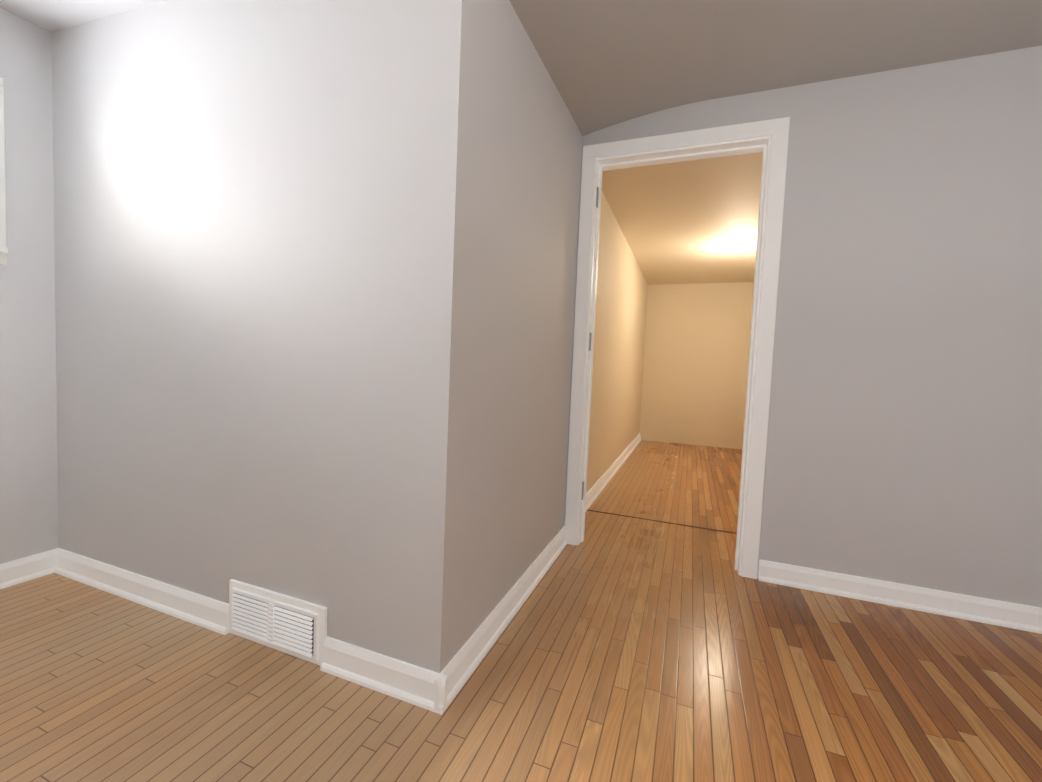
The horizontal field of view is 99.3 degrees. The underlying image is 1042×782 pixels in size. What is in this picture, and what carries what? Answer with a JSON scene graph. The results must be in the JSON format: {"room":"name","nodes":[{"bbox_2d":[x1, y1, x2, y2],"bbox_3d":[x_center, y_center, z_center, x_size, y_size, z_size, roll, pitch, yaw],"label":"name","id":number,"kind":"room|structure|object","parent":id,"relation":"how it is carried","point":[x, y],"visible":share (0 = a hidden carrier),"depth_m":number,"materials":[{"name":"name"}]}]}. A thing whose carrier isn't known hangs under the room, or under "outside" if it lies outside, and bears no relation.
{"room":"empty bedroom","nodes":[
{"label":"empty bedroom","id":0,"kind":"room"},
{"bbox_2d":[0,7,58,563],"bbox_3d":[-2.388,-0.451,0.847,0.150,2.500,2.270,4,3,21],"label":"wall","id":1,"kind":"structure","parent":0,"point":[28,473],"depth_m":1.76,"materials":[{"name":"grey paint"}]},
{"bbox_2d":[0,77,7,264],"bbox_3d":[-2.351,-0.740,0.840,0.188,0.810,1.855,4,3,21],"label":"window unit","id":2,"kind":"structure","parent":1,"relation":"in","point":[3,249],"depth_m":1.67,"materials":[{"name":"white paint"}]},
{"bbox_2d":[0,550,51,588],"bbox_3d":[-2.357,0.755,0.880,0.028,0.092,2.170,4,3,21],"label":"baseboard","id":3,"kind":"structure","parent":1,"relation":"attached to","point":[21,570],"depth_m":1.79,"materials":[{"name":"white paint"}]},
{"bbox_2d":[51,0,582,672],"bbox_3d":[-0.889,-0.457,2.129,2.030,2.500,1.300,4,3,21],"label":"wall bump-out","id":4,"kind":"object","parent":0,"point":[315,272],"visible":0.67,"depth_m":1.43,"materials":[{"name":"grey paint"}]},
{"bbox_2d":[52,548,228,634],"bbox_3d":[-1.477,0.749,1.690,1.032,0.092,0.026,4,3,21],"label":"baseboard","id":5,"kind":"structure","parent":4,"relation":"attached to","point":[197,609],"depth_m":1.66,"materials":[{"name":"white paint"}]},
{"bbox_2d":[229,579,326,665],"bbox_3d":[-0.798,0.745,1.427,0.420,0.185,0.028,4,3,21],"label":"air vent register","id":6,"kind":"object","parent":4,"relation":"attached to","point":[292,626],"visible":0.92,"depth_m":1.41,"materials":[{"name":"white paint"}]},
{"bbox_2d":[424,526,566,714],"bbox_3d":[0.011,0.805,1.806,0.026,0.092,1.306,4,3,21],"label":"baseboard","id":7,"kind":"structure","parent":4,"relation":"attached to","point":[432,691],"depth_m":1.47,"materials":[{"name":"white paint"}]},
{"bbox_2d":[0,0,714,135],"bbox_3d":[-1.006,-1.200,0.651,2.480,0.350,4.090,4,3,21],"label":"ceiling","id":8,"kind":"structure","parent":0,"point":[607,63],"depth_m":1.70,"materials":[{"name":"paint"}]},
{"bbox_2d":[0,440,1041,781],"bbox_3d":[0.402,0.888,2.358,4.730,0.100,8.500,4,3,21],"label":"floor","id":9,"kind":"structure","parent":0,"point":[632,648],"depth_m":1.31,"materials":[{"name":"brown wood"}]},
{"bbox_2d":[320,636,431,709],"bbox_3d":[-0.428,0.814,1.289,0.378,0.092,0.026,4,3,21],"label":"baseboard","id":10,"kind":"structure","parent":9,"relation":"on","point":[401,680],"depth_m":1.28,"materials":[{"name":"white paint"}]},
{"bbox_2d":[587,510,736,533],"bbox_3d":[1.088,0.844,2.748,1.394,0.002,0.012,4,3,21],"label":"joint","id":11,"kind":"object","parent":9,"relation":"on","point":[663,521],"visible":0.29,"depth_m":2.81,"materials":[{"name":"brown wood"}]},
{"bbox_2d":[586,191,647,492],"bbox_3d":[0.934,-0.499,4.337,0.150,2.500,4.130,4,3,21],"label":"wall","id":12,"kind":"structure","parent":0,"point":[619,338],"depth_m":3.82,"materials":[{"name":"beige paint"}]},
{"bbox_2d":[586,433,640,510],"bbox_3d":[0.966,0.707,4.370,0.026,0.092,3.930,4,3,21],"label":"baseboard","id":13,"kind":"structure","parent":12,"relation":"attached to","point":[593,493],"depth_m":3.81,"materials":[{"name":"white paint"}]},
{"bbox_2d":[602,152,762,284],"bbox_3d":[1.699,-1.352,4.011,1.410,0.001,3.930,4,3,21],"label":"ceiling","id":14,"kind":"structure","parent":0,"point":[690,222],"depth_m":3.38,"materials":[{"name":"beige paint"}]},
{"bbox_2d":[640,282,753,448],"bbox_3d":[2.385,-0.524,5.938,1.410,2.500,0.100,4,3,21],"label":"wall","id":15,"kind":"structure","parent":0,"point":[696,361],"depth_m":5.91,"materials":[{"name":"beige paint"}]},
{"bbox_2d":[564,46,1041,607],"bbox_3d":[1.387,-0.355,1.997,2.380,2.500,0.120,4,3,21],"label":"wall","id":16,"kind":"structure","parent":0,"point":[904,432],"depth_m":1.85,"materials":[{"name":"grey paint"}]},
{"bbox_2d":[565,117,789,578],"bbox_3d":[0.743,-0.199,2.251,0.940,2.108,0.152,4,3,21],"label":"door frame","id":17,"kind":"structure","parent":16,"relation":"attached to","point":[777,130],"depth_m":2.11,"materials":[{"name":"white paint"}]},
{"bbox_2d":[581,187,598,499],"bbox_3d":[0.370,-0.236,2.356,0.010,1.645,0.039,4,3,21],"label":"door jamb hinges","id":18,"kind":"object","parent":17,"relation":"attached to","point":[590,336],"visible":0.94,"depth_m":2.34,"materials":[{"name":"silver metal"}]},
{"bbox_2d":[758,559,1041,633],"bbox_3d":[1.751,0.876,1.825,1.370,0.092,0.026,4,3,21],"label":"baseboard","id":19,"kind":"structure","parent":16,"relation":"attached to","point":[961,606],"depth_m":1.87,"materials":[{"name":"white paint"}]},
{"bbox_2d":[709,0,1041,99],"bbox_3d":[0.982,-1.251,-0.116,1.770,0.001,4.090,4,3,21],"label":"ceiling","id":20,"kind":"structure","parent":0,"point":[760,45],"depth_m":1.66,"materials":[{"name":"paint"}]}
]}

